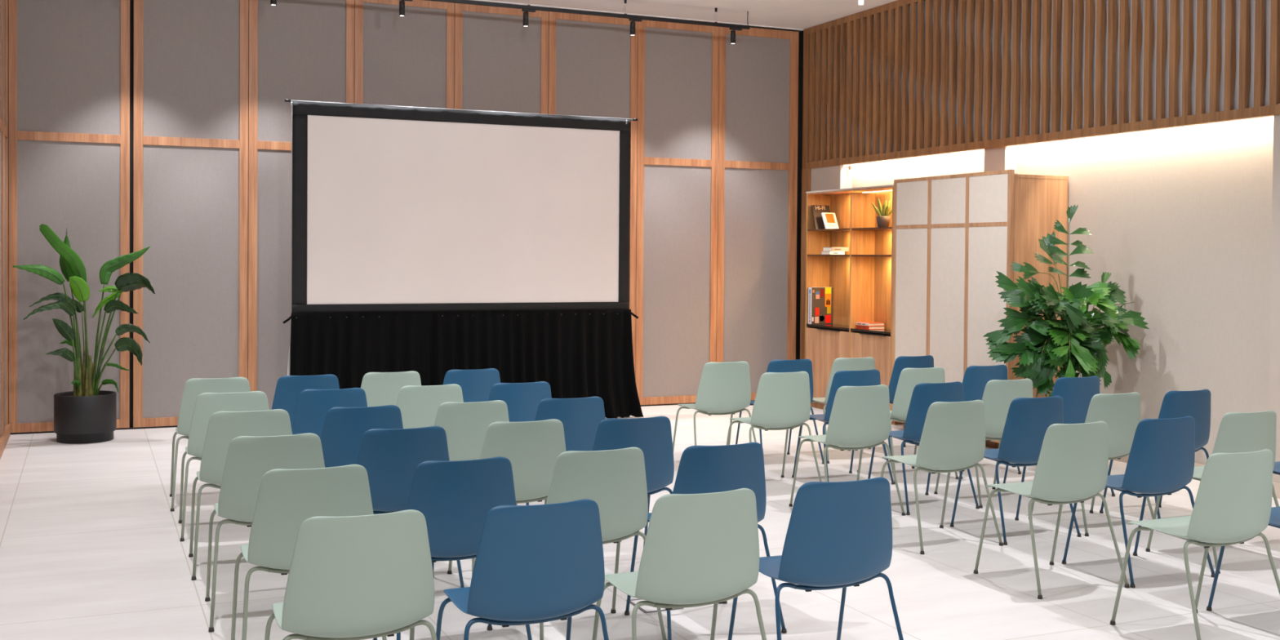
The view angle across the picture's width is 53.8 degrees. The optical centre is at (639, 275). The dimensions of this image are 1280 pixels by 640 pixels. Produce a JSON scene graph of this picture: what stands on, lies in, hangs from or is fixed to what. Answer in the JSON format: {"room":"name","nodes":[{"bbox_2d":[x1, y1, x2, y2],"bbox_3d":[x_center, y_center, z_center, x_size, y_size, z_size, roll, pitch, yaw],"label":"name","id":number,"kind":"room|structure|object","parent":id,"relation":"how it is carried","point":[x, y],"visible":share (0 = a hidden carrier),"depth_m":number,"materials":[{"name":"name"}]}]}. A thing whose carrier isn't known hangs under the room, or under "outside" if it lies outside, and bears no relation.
{"room":"conference room","nodes":[
{"label":"conference room","id":0,"kind":"room"},
{"bbox_2d":[53,390,116,444],"bbox_3d":[-4.708,1.197,10.703,0.486,0.398,0.486,0,1,-24],"label":"pot","id":1,"kind":"object","parent":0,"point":[80,416],"depth_m":10.51,"materials":[{"name":"black ceramic"}]},
{"bbox_2d":[8,0,803,426],"bbox_3d":[-1.800,-0.688,12.673,8.735,4.150,0.100,0,1,-24],"label":"wall","id":2,"kind":"structure","parent":0,"point":[131,2],"depth_m":11.78,"materials":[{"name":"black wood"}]},
{"bbox_2d":[0,423,10,458],"bbox_3d":[-2.387,1.471,3.896,0.018,0.100,15.400,0,1,-24],"label":"baseboard","id":3,"kind":"structure","parent":2,"relation":"attached to","point":[5,437],"depth_m":10.27,"materials":[{"name":"brown wood"}]},
{"bbox_2d":[8,0,129,432],"bbox_3d":[-5.043,-0.680,11.159,0.976,4.103,0.030,0,1,-24],"label":"wall panel","id":4,"kind":"object","parent":2,"relation":"attached to","point":[68,60],"visible":0.87,"depth_m":11.13,"materials":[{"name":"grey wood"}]},
{"bbox_2d":[133,0,248,427],"bbox_3d":[-4.113,-0.680,11.567,0.992,4.103,0.030,0,1,-24],"label":"wall panel","id":5,"kind":"object","parent":2,"relation":"attached to","point":[190,104],"visible":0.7,"depth_m":11.55,"materials":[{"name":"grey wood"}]},
{"bbox_2d":[247,0,354,409],"bbox_3d":[-3.209,-0.679,11.963,0.974,4.103,0.030,0,1,-24],"label":"wall panel","id":6,"kind":"object","parent":2,"relation":"attached to","point":[300,50],"visible":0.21,"depth_m":11.87,"materials":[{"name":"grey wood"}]},
{"bbox_2d":[10,400,753,434],"bbox_3d":[-1.885,1.380,12.585,7.913,0.016,0.026,0,1,-24],"label":"trim","id":7,"kind":"structure","parent":2,"relation":"attached to","point":[130,428],"depth_m":11.43,"materials":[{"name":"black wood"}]},
{"bbox_2d":[354,0,454,109],"bbox_3d":[-2.310,-0.678,12.357,0.981,4.103,0.030,0,1,-24],"label":"wall panel","id":8,"kind":"object","parent":2,"relation":"attached to","point":[408,60],"visible":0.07,"depth_m":12.33,"materials":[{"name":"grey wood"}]},
{"bbox_2d":[453,3,548,114],"bbox_3d":[-1.407,-0.678,12.753,0.984,4.103,0.030,0,1,-24],"label":"wall panel","id":9,"kind":"object","parent":2,"relation":"attached to","point":[501,64],"visible":0.1,"depth_m":12.72,"materials":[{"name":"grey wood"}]},
{"bbox_2d":[547,11,638,372],"bbox_3d":[-0.497,-0.677,13.151,0.994,4.103,0.030,0,1,-24],"label":"wall panel","id":10,"kind":"object","parent":2,"relation":"attached to","point":[593,60],"visible":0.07,"depth_m":13.15,"materials":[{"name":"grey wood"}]},
{"bbox_2d":[472,0,803,31],"bbox_3d":[-1.829,-2.755,12.537,7.970,0.012,0.054,0,1,-24],"label":"trim","id":11,"kind":"structure","parent":2,"relation":"attached to","point":[751,25],"depth_m":13.36,"materials":[{"name":"paint"}]},
{"bbox_2d":[635,19,719,404],"bbox_3d":[0.400,-0.676,13.544,0.957,4.103,0.030,0,1,-24],"label":"wall panel","id":12,"kind":"object","parent":2,"relation":"attached to","point":[677,131],"visible":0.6,"depth_m":13.54,"materials":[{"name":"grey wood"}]},
{"bbox_2d":[715,26,799,399],"bbox_3d":[1.298,-0.676,13.938,0.996,4.103,0.030,0,1,-24],"label":"wall panel","id":13,"kind":"object","parent":2,"relation":"attached to","point":[758,73],"visible":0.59,"depth_m":13.94,"materials":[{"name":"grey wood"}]},
{"bbox_2d":[0,404,1279,639],"bbox_3d":[1.282,1.571,5.637,8.735,0.100,15.840,0,1,-24],"label":"floor","id":14,"kind":"structure","parent":0,"point":[91,548],"depth_m":6.43,"materials":[{"name":"tile"}]},
{"bbox_2d":[13,223,155,444],"bbox_3d":[-4.710,0.483,10.675,1.080,1.826,0.509,0,1,-29],"label":"potted plant","id":15,"kind":"object","parent":14,"relation":"on","point":[86,414],"visible":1,"depth_m":10.60,"materials":[{"name":"green plant"}]},
{"bbox_2d":[169,377,250,511],"bbox_3d":[-2.744,1.044,8.127,0.560,0.814,0.524,0,1,-24],"label":"shell chair","id":16,"kind":"object","parent":14,"relation":"on","point":[193,387],"visible":0.37,"depth_m":7.90,"materials":[{"name":"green plastic"}]},
{"bbox_2d":[178,391,269,541],"bbox_3d":[-2.390,1.060,7.321,0.560,0.814,0.524,0,1,-24],"label":"shell chair","id":17,"kind":"object","parent":14,"relation":"on","point":[206,404],"visible":0.49,"depth_m":7.09,"materials":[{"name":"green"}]},
{"bbox_2d":[188,408,292,580],"bbox_3d":[-2.034,1.076,6.495,0.560,0.814,0.523,0,1,-24],"label":"shell chair","id":18,"kind":"object","parent":14,"relation":"on","point":[223,427],"visible":0.51,"depth_m":6.27,"materials":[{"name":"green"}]},
{"bbox_2d":[204,432,324,632],"bbox_3d":[-1.660,1.092,5.654,0.560,0.814,0.523,0,1,-23],"label":"shell chair","id":19,"kind":"object","parent":14,"relation":"on","point":[248,458],"visible":0.59,"depth_m":5.43,"materials":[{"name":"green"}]},
{"bbox_2d":[271,373,339,428],"bbox_3d":[-2.231,1.045,8.351,0.560,0.814,0.523,0,1,-24],"label":"shell chair","id":20,"kind":"object","parent":14,"relation":"on","point":[288,388],"visible":0.26,"depth_m":8.12,"materials":[{"name":"blue plastic"}]},
{"bbox_2d":[231,464,386,639],"bbox_3d":[-1.280,1.107,4.838,0.560,0.814,0.523,0,1,-24],"label":"shell chair","id":21,"kind":"object","parent":14,"relation":"on","point":[286,498],"visible":0.59,"depth_m":4.62,"materials":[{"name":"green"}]},
{"bbox_2d":[291,387,367,439],"bbox_3d":[-1.873,1.060,7.537,0.560,0.814,0.523,0,1,-24],"label":"shell chair","id":22,"kind":"object","parent":14,"relation":"on","point":[313,406],"visible":0.24,"depth_m":7.31,"materials":[{"name":"blue plastic"}]},
{"bbox_2d":[264,509,436,639],"bbox_3d":[-0.919,1.123,4.014,0.560,0.814,0.524,0,1,-23],"label":"shell chair","id":23,"kind":"object","parent":14,"relation":"on","point":[362,577],"visible":1,"depth_m":3.82,"materials":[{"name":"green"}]},
{"bbox_2d":[320,404,403,467],"bbox_3d":[-1.508,1.076,6.703,0.560,0.814,0.524,0,1,-24],"label":"shell chair","id":24,"kind":"object","parent":14,"relation":"on","point":[344,429],"visible":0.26,"depth_m":6.48,"materials":[{"name":"blue plastic"}]},
{"bbox_2d":[360,370,421,406],"bbox_3d":[-1.742,1.044,8.620,0.560,0.814,0.523,0,1,-24],"label":"shell chair","id":25,"kind":"object","parent":14,"relation":"on","point":[380,388],"visible":0.23,"depth_m":8.40,"materials":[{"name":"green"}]},
{"bbox_2d":[355,426,464,587],"bbox_3d":[-1.150,1.091,5.910,0.560,0.814,0.523,0,1,-24],"label":"shell chair","id":26,"kind":"object","parent":14,"relation":"on","point":[390,458],"visible":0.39,"depth_m":5.71,"materials":[{"name":"blue plastic"}]},
{"bbox_2d":[395,383,463,428],"bbox_3d":[-1.341,1.060,7.792,0.560,0.814,0.524,0,1,-23],"label":"shell chair","id":27,"kind":"object","parent":14,"relation":"on","point":[419,406],"visible":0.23,"depth_m":7.58,"materials":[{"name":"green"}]},
{"bbox_2d":[373,456,532,639],"bbox_3d":[-0.759,1.108,5.044,0.560,0.814,0.523,0,1,-24],"label":"shell chair","id":28,"kind":"object","parent":14,"relation":"on","point":[455,499],"visible":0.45,"depth_m":4.85,"materials":[{"name":"blue plastic"}]},
{"bbox_2d":[282,98,643,418],"bbox_3d":[-1.658,-0.084,12.037,3.469,2.964,0.721,0,1,-24],"label":"projection screen","id":29,"kind":"object","parent":14,"relation":"on","point":[431,242],"visible":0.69,"depth_m":11.81,"materials":[{"name":"fabric"}]},
{"bbox_2d":[442,368,500,402],"bbox_3d":[-1.233,1.044,8.865,0.560,0.814,0.524,0,1,-24],"label":"shell chair","id":30,"kind":"object","parent":14,"relation":"on","point":[476,385],"visible":0.23,"depth_m":8.67,"materials":[{"name":"blue plastic"}]},
{"bbox_2d":[434,400,517,505],"bbox_3d":[-0.976,1.076,6.958,0.560,0.814,0.523,0,1,-23],"label":"shell chair","id":31,"kind":"object","parent":14,"relation":"on","point":[465,424],"visible":0.34,"depth_m":6.75,"materials":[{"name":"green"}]},
{"bbox_2d":[447,418,565,574],"bbox_3d":[-0.626,1.091,6.184,0.560,0.814,0.523,0,1,-24],"label":"shell chair","id":32,"kind":"object","parent":14,"relation":"on","point":[532,448],"visible":0.51,"depth_m":6.00,"materials":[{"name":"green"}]},
{"bbox_2d":[488,381,551,422],"bbox_3d":[-0.816,1.061,7.989,0.560,0.814,0.524,0,1,-24],"label":"shell chair","id":33,"kind":"object","parent":14,"relation":"on","point":[522,400],"visible":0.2,"depth_m":7.79,"materials":[{"name":"blue plastic"}]},
{"bbox_2d":[435,498,608,639],"bbox_3d":[-0.390,1.124,4.202,0.560,0.814,0.523,0,1,-24],"label":"shell chair","id":34,"kind":"object","parent":14,"relation":"on","point":[537,563],"visible":1,"depth_m":4.01,"materials":[{"name":"blue plastic"}]},
{"bbox_2d":[525,396,621,542],"bbox_3d":[-0.459,1.077,7.174,0.560,0.814,0.523,0,1,-23],"label":"shell chair","id":35,"kind":"object","parent":14,"relation":"on","point":[580,418],"visible":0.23,"depth_m":6.99,"materials":[{"name":"blue plastic"}]},
{"bbox_2d":[539,447,666,639],"bbox_3d":[-0.240,1.108,5.316,0.560,0.814,0.523,0,1,-24],"label":"shell chair","id":36,"kind":"object","parent":14,"relation":"on","point":[615,480],"visible":0.55,"depth_m":5.14,"materials":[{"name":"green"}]},
{"bbox_2d":[592,415,674,546],"bbox_3d":[-0.103,1.093,6.337,0.560,0.814,0.523,0,1,-23],"label":"shell chair","id":37,"kind":"object","parent":14,"relation":"on","point":[652,435],"visible":0.48,"depth_m":6.17,"materials":[{"name":"blue plastic"}]},
{"bbox_2d":[626,598,684,613],"bbox_3d":[0.067,1.508,5.786,0.190,0.003,0.220,0,1,-24],"label":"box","id":38,"kind":"object","parent":14,"relation":"on","point":[646,609],"visible":0.33,"depth_m":5.71,"materials":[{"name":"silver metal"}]},
{"bbox_2d":[591,488,766,639],"bbox_3d":[0.140,1.125,4.412,0.560,0.814,0.523,0,1,-24],"label":"shell chair","id":39,"kind":"object","parent":14,"relation":"on","point":[700,549],"visible":0.94,"depth_m":4.22,"materials":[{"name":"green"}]},
{"bbox_2d":[624,441,786,639],"bbox_3d":[0.270,1.109,5.485,0.560,0.814,0.523,0,1,-24],"label":"shell chair","id":40,"kind":"object","parent":14,"relation":"on","point":[701,469],"visible":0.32,"depth_m":5.29,"materials":[{"name":"blue plastic"}]},
{"bbox_2d":[672,360,756,449],"bbox_3d":[0.570,1.046,9.634,0.560,0.814,0.523,0,1,-23],"label":"shell chair","id":41,"kind":"object","parent":14,"relation":"on","point":[724,388],"visible":0.94,"depth_m":9.44,"materials":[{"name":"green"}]},
{"bbox_2d":[726,371,822,481],"bbox_3d":[0.914,1.062,8.824,0.560,0.814,0.523,0,1,-24],"label":"shell chair","id":42,"kind":"object","parent":14,"relation":"on","point":[782,401],"visible":1,"depth_m":8.64,"materials":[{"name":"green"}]},
{"bbox_2d":[735,359,823,463],"bbox_3d":[1.080,1.046,9.890,0.560,0.814,0.524,0,1,-23],"label":"shell chair","id":43,"kind":"object","parent":14,"relation":"on","point":[800,365],"visible":0.3,"depth_m":9.72,"materials":[{"name":"blue plastic"}]},
{"bbox_2d":[728,476,903,639],"bbox_3d":[0.649,1.125,4.657,0.560,0.814,0.524,0,1,-23],"label":"shell chair","id":44,"kind":"object","parent":14,"relation":"on","point":[839,534],"visible":0.9,"depth_m":4.46,"materials":[{"name":"blue plastic"}]},
{"bbox_2d":[799,356,886,463],"bbox_3d":[1.612,1.046,10.123,0.560,0.814,0.523,0,1,-23],"label":"shell chair","id":45,"kind":"object","parent":14,"relation":"on","point":[868,362],"visible":0.34,"depth_m":9.90,"materials":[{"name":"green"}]},
{"bbox_2d":[791,368,894,484],"bbox_3d":[1.444,1.062,9.023,0.560,0.814,0.524,0,1,-24],"label":"shell chair","id":46,"kind":"object","parent":14,"relation":"on","point":[866,377],"visible":0.41,"depth_m":8.81,"materials":[{"name":"blue plastic"}]},
{"bbox_2d":[788,384,905,515],"bbox_3d":[1.296,1.078,7.954,0.560,0.814,0.523,0,1,-24],"label":"shell chair","id":47,"kind":"object","parent":14,"relation":"on","point":[860,419],"visible":0.99,"depth_m":7.77,"materials":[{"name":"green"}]},
{"bbox_2d":[804,184,903,424],"bbox_3d":[2.228,0.265,12.842,0.323,2.300,1.603,0,1,-24],"label":"bookcase","id":48,"kind":"object","parent":14,"relation":"on","point":[860,279],"visible":0.59,"depth_m":12.81,"materials":[{"name":"brown wood"}]},
{"bbox_2d":[808,287,832,324],"bbox_3d":[1.935,0.320,13.517,0.267,0.394,0.069,0,1,-24],"label":"book","id":49,"kind":"object","parent":48,"relation":"on","point":[820,299],"visible":1,"depth_m":13.48,"materials":[{"name":"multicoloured paper"}]},
{"bbox_2d":[810,204,830,229],"bbox_3d":[1.944,-0.621,13.459,0.216,0.264,0.108,0,1,-24],"label":"book","id":50,"kind":"object","parent":48,"relation":"on","point":[816,210],"visible":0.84,"depth_m":13.44,"materials":[{"name":"brown paper"}]},
{"bbox_2d":[806,324,848,330],"bbox_3d":[2.078,0.534,13.178,0.282,0.022,0.828,0,1,-24],"label":"countertop","id":51,"kind":"structure","parent":48,"relation":"on","point":[826,326],"depth_m":13.16,"materials":[{"name":"black glass"}]},
{"bbox_2d":[821,212,839,228],"bbox_3d":[2.016,-0.579,13.364,0.168,0.180,0.092,0,1,-30],"label":"book","id":52,"kind":"object","parent":48,"relation":"on","point":[829,220],"visible":0.81,"depth_m":13.35,"materials":[{"name":"white paper"}]},
{"bbox_2d":[825,213,835,222],"bbox_3d":[2.016,-0.609,13.365,0.106,0.098,0.043,0,1,-30],"label":"picture","id":53,"kind":"object","parent":52,"relation":"attached to","point":[829,218],"depth_m":13.36,"materials":[{"name":"orange paper"}]},
{"bbox_2d":[821,251,844,254],"bbox_3d":[2.022,-0.239,13.224,0.180,0.033,0.174,0,1,-24],"label":"flat book","id":54,"kind":"object","parent":48,"relation":"on","point":[822,252],"visible":1,"depth_m":13.16,"materials":[{"name":"white paper"}]},
{"bbox_2d":[822,247,848,251],"bbox_3d":[2.054,-0.278,13.237,0.210,0.043,0.174,0,1,-24],"label":"flat book","id":55,"kind":"object","parent":54,"relation":"on","point":[825,249],"visible":1,"depth_m":13.17,"materials":[{"name":"grey paper"}]},
{"bbox_2d":[856,324,884,329],"bbox_3d":[2.316,0.516,12.690,0.190,0.033,0.235,0,1,-24],"label":"flat book","id":56,"kind":"object","parent":48,"relation":"on","point":[860,326],"visible":0.86,"depth_m":12.60,"materials":[{"name":"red paper"}]},
{"bbox_2d":[856,321,884,325],"bbox_3d":[2.312,0.484,12.688,0.190,0.029,0.235,0,1,-24],"label":"flat book","id":57,"kind":"object","parent":56,"relation":"on","point":[862,323],"visible":1,"depth_m":12.60,"materials":[{"name":"orange paper"}]},
{"bbox_2d":[850,328,890,334],"bbox_3d":[2.393,0.548,12.459,0.282,0.022,0.698,0,1,-24],"label":"countertop","id":58,"kind":"structure","parent":48,"relation":"on","point":[887,331],"depth_m":12.43,"materials":[{"name":"black glass"}]},
{"bbox_2d":[871,196,892,226],"bbox_3d":[2.388,-0.623,12.391,0.191,0.300,0.136,0,1,-24],"label":"snake plant","id":59,"kind":"object","parent":48,"relation":"on","point":[883,218],"visible":0.94,"depth_m":12.37,"materials":[{"name":"green plant"}]},
{"bbox_2d":[854,355,933,456],"bbox_3d":[2.128,1.047,10.338,0.560,0.814,0.523,0,1,-26],"label":"shell chair","id":60,"kind":"object","parent":14,"relation":"on","point":[901,362],"visible":0.3,"depth_m":10.10,"materials":[{"name":"blue plastic"}]},
{"bbox_2d":[857,366,958,484],"bbox_3d":[1.957,1.063,9.259,0.560,0.814,0.523,0,1,-24],"label":"shell chair","id":61,"kind":"object","parent":14,"relation":"on","point":[908,378],"visible":0.48,"depth_m":9.03,"materials":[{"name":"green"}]},
{"bbox_2d":[867,381,979,515],"bbox_3d":[1.818,1.078,8.182,0.560,0.814,0.523,0,1,-24],"label":"shell chair","id":62,"kind":"object","parent":14,"relation":"on","point":[924,394],"visible":0.56,"depth_m":7.96,"materials":[{"name":"blue plastic"}]},
{"bbox_2d":[880,400,1003,554],"bbox_3d":[1.671,1.094,7.147,0.560,0.814,0.523,0,1,-24],"label":"shell chair","id":63,"kind":"object","parent":14,"relation":"on","point":[953,437],"visible":0.99,"depth_m":6.96,"materials":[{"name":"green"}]},
{"bbox_2d":[891,169,1068,448],"bbox_3d":[2.963,0.283,11.161,0.602,2.328,1.630,0,1,-24],"label":"wardrobe","id":64,"kind":"object","parent":14,"relation":"on","point":[952,233],"visible":0.66,"depth_m":10.84,"materials":[{"name":"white wood"}]},
{"bbox_2d":[959,364,1021,479],"bbox_3d":[2.479,1.063,9.488,0.560,0.814,0.523,0,1,-24],"label":"shell chair","id":65,"kind":"object","parent":14,"relation":"on","point":[975,378],"visible":0.25,"depth_m":9.26,"materials":[{"name":"blue plastic"}]},
{"bbox_2d":[933,378,1048,508],"bbox_3d":[2.336,1.079,8.421,0.560,0.814,0.523,0,1,-24],"label":"shell chair","id":66,"kind":"object","parent":14,"relation":"on","point":[998,395],"visible":0.38,"depth_m":8.20,"materials":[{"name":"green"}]},
{"bbox_2d":[950,395,1081,545],"bbox_3d":[2.189,1.094,7.385,0.560,0.814,0.523,0,1,-24],"label":"shell chair","id":67,"kind":"object","parent":14,"relation":"on","point":[1028,420],"visible":0.71,"depth_m":7.18,"materials":[{"name":"blue plastic"}]},
{"bbox_2d":[973,421,1129,599],"bbox_3d":[2.034,1.110,6.269,0.560,0.814,0.523,0,1,-23],"label":"shell chair","id":68,"kind":"object","parent":14,"relation":"on","point":[1073,464],"visible":1,"depth_m":6.08,"materials":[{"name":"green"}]},
{"bbox_2d":[1003,376,1115,496],"bbox_3d":[2.857,1.079,8.638,0.560,0.814,0.523,0,1,-23],"label":"shell chair","id":69,"kind":"object","parent":14,"relation":"on","point":[1077,393],"visible":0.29,"depth_m":8.44,"materials":[{"name":"blue plastic"}]},
{"bbox_2d":[982,204,1149,397],"bbox_3d":[3.227,0.460,9.632,1.210,2.026,0.822,0,1,-24],"label":"palm","id":70,"kind":"object","parent":14,"relation":"on","point":[1073,343],"visible":0.86,"depth_m":9.54,"materials":[{"name":"plant"}]},
{"bbox_2d":[1031,391,1153,536],"bbox_3d":[2.729,1.094,7.622,0.560,0.814,0.523,0,1,-24],"label":"shell chair","id":71,"kind":"object","parent":14,"relation":"on","point":[1121,412],"visible":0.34,"depth_m":7.44,"materials":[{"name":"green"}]},
{"bbox_2d":[1062,416,1214,587],"bbox_3d":[2.555,1.111,6.486,0.560,0.814,0.524,0,1,-23],"label":"shell chair","id":72,"kind":"object","parent":14,"relation":"on","point":[1161,460],"visible":0.85,"depth_m":6.29,"materials":[{"name":"blue plastic"}]},
{"bbox_2d":[1099,389,1210,519],"bbox_3d":[3.241,1.095,7.824,0.560,0.814,0.523,0,1,-24],"label":"shell chair","id":73,"kind":"object","parent":14,"relation":"on","point":[1196,404],"visible":0.38,"depth_m":7.64,"materials":[{"name":"blue plastic"}]},
{"bbox_2d":[1110,448,1279,639],"bbox_3d":[2.402,1.127,5.393,0.560,0.814,0.523,0,1,-24],"label":"shell chair","id":74,"kind":"object","parent":14,"relation":"on","point":[1233,505],"visible":1,"depth_m":5.20,"materials":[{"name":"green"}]},
{"bbox_2d":[1145,409,1279,573],"bbox_3d":[3.112,1.110,6.774,0.560,0.814,0.523,0,1,-22],"label":"shell chair","id":75,"kind":"object","parent":14,"relation":"on","point":[1237,432],"visible":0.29,"depth_m":6.57,"materials":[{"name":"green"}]},
{"bbox_2d":[1206,506,1279,611],"bbox_3d":[2.928,1.127,5.623,0.560,0.814,0.524,0,1,-24],"label":"shell chair","id":76,"kind":"object","parent":14,"relation":"on","point":[1274,521],"visible":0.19,"depth_m":5.71,"materials":[{"name":"blue"}]},
{"bbox_2d":[1272,461,1279,475],"bbox_3d":[3.650,1.111,6.966,0.560,0.814,0.523,0,1,-23],"label":"shell chair","id":77,"kind":"object","parent":14,"relation":"on","point":[1276,470],"visible":0.08,"depth_m":6.99,"materials":[{"name":"blue plastic"}]},
{"bbox_2d":[488,0,897,29],"bbox_3d":[1.314,-2.678,5.570,8.735,0.100,15.840,0,1,-24],"label":"ceiling","id":78,"kind":"structure","parent":0,"point":[793,14],"depth_m":12.95,"materials":[{"name":"paint"}]},
{"bbox_2d":[425,0,750,29],"bbox_3d":[-1.702,-2.657,11.860,6.200,0.185,0.034,0,1,-24],"label":"track","id":79,"kind":"object","parent":78,"relation":"hanging from","point":[463,2],"visible":1,"depth_m":12.41,"materials":[{"name":"black metal"}]},
{"bbox_2d":[270,0,276,5],"bbox_3d":[-3.224,-2.483,11.196,0.130,0.164,0.053,0,1,-24],"label":"track spotlight","id":80,"kind":"object","parent":79,"relation":"attached to","point":[273,2],"visible":1,"depth_m":11.16,"materials":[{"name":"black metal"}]},
{"bbox_2d":[399,0,413,16],"bbox_3d":[-2.170,-2.482,11.658,0.130,0.164,0.053,0,1,-24],"label":"track spotlight","id":81,"kind":"object","parent":79,"relation":"attached to","point":[402,2],"visible":1,"depth_m":11.63,"materials":[{"name":"black metal"}]},
{"bbox_2d":[521,8,535,26],"bbox_3d":[-1.071,-2.482,12.139,0.130,0.164,0.053,0,1,-24],"label":"track spotlight","id":82,"kind":"object","parent":79,"relation":"attached to","point":[525,13],"visible":1,"depth_m":12.11,"materials":[{"name":"black metal"}]},
{"bbox_2d":[628,17,642,35],"bbox_3d":[-0.045,-2.481,12.589,0.130,0.164,0.053,0,1,-24],"label":"track spotlight","id":83,"kind":"object","parent":79,"relation":"attached to","point":[632,20],"visible":1,"depth_m":12.56,"materials":[{"name":"black metal"}]},
{"bbox_2d":[729,26,742,44],"bbox_3d":[0.990,-2.480,13.043,0.130,0.164,0.053,0,1,-24],"label":"track spotlight","id":84,"kind":"object","parent":79,"relation":"attached to","point":[732,29],"visible":1,"depth_m":13.01,"materials":[{"name":"black metal"}]},
{"bbox_2d":[857,0,863,4],"bbox_3d":[2.153,-2.684,12.282,0.060,0.090,0.060,0,1,-24],"label":"ceiling spotlight","id":85,"kind":"object","parent":78,"relation":"attached to","point":[860,2],"visible":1,"depth_m":12.27,"materials":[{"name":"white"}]},
{"bbox_2d":[852,17,1273,464],"bbox_3d":[5.051,-0.549,7.166,0.205,4.150,15.490,0,1,-24],"label":"wall","id":86,"kind":"structure","parent":0,"point":[1180,218],"depth_m":9.46,"materials":[{"name":"white paint"}]},
{"bbox_2d":[800,168,811,359],"bbox_3d":[1.865,0.100,14.098,0.065,2.585,0.160,0,1,-24],"label":"trim","id":87,"kind":"structure","parent":86,"relation":"attached to","point":[806,173],"depth_m":14.10,"materials":[{"name":"brown wood"}]},
{"bbox_2d":[810,158,852,191],"bbox_3d":[2.077,0.069,13.777,0.145,2.660,0.597,0,1,-24],"label":"wall pier","id":88,"kind":"object","parent":86,"relation":"attached to","point":[833,177],"visible":0.14,"depth_m":13.62,"materials":[{"name":"paint"}]},
{"bbox_2d":[984,145,1016,173],"bbox_3d":[3.198,0.118,11.244,0.125,2.660,0.281,0,1,-24],"label":"wall pier","id":89,"kind":"object","parent":86,"relation":"attached to","point":[999,158],"visible":0.14,"depth_m":11.13,"materials":[{"name":"paint"}]},
{"bbox_2d":[802,0,1279,168],"bbox_3d":[4.509,-1.859,8.078,0.062,1.562,13.240,0,1,-24],"label":"wood slat paneling","id":90,"kind":"structure","parent":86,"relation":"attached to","point":[910,78],"depth_m":10.80,"materials":[{"name":"brown wood"}]},
{"bbox_2d":[1113,454,1204,466],"bbox_3d":[3.982,1.430,9.590,0.014,0.100,2.082,0,1,-24],"label":"baseboard","id":91,"kind":"structure","parent":86,"relation":"attached to","point":[1125,459],"depth_m":9.93,"materials":[{"name":"beige paint"}]},
{"bbox_2d":[1269,103,1279,483],"bbox_3d":[6.266,0.249,4.344,0.245,2.660,9.318,0,1,-24],"label":"wall pier","id":92,"kind":"object","parent":86,"relation":"attached to","point":[1274,370],"visible":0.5,"depth_m":8.52,"materials":[{"name":"paint"}]},
{"bbox_2d":[1271,482,1279,498],"bbox_3d":[6.137,1.529,4.312,0.014,0.100,9.318,0,1,-24],"label":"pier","id":93,"kind":"object","parent":92,"relation":"attached to","point":[1277,486],"depth_m":8.50,"materials":[{"name":"beige paint"}]},
{"bbox_3d":[-2.489,-0.555,3.862,0.100,4.150,15.490,0,1,-24],"label":"wall","id":94,"kind":"structure","parent":0,"visible":0},
{"bbox_2d":[0,0,4,440],"bbox_3d":[-5.049,-0.661,9.915,0.030,4.103,0.981,0,1,-24],"label":"wall panel","id":95,"kind":"object","parent":94,"relation":"attached to","point":[2,2],"visible":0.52,"depth_m":10.26,"materials":[{"name":"brown wood"}]},
{"bbox_2d":[4,0,8,431],"bbox_3d":[-5.368,-0.675,10.643,0.030,4.103,0.601,0,1,-24],"label":"wall panel","id":96,"kind":"object","parent":94,"relation":"attached to","point":[6,2],"visible":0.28,"depth_m":10.86,"materials":[{"name":"brown wood"}]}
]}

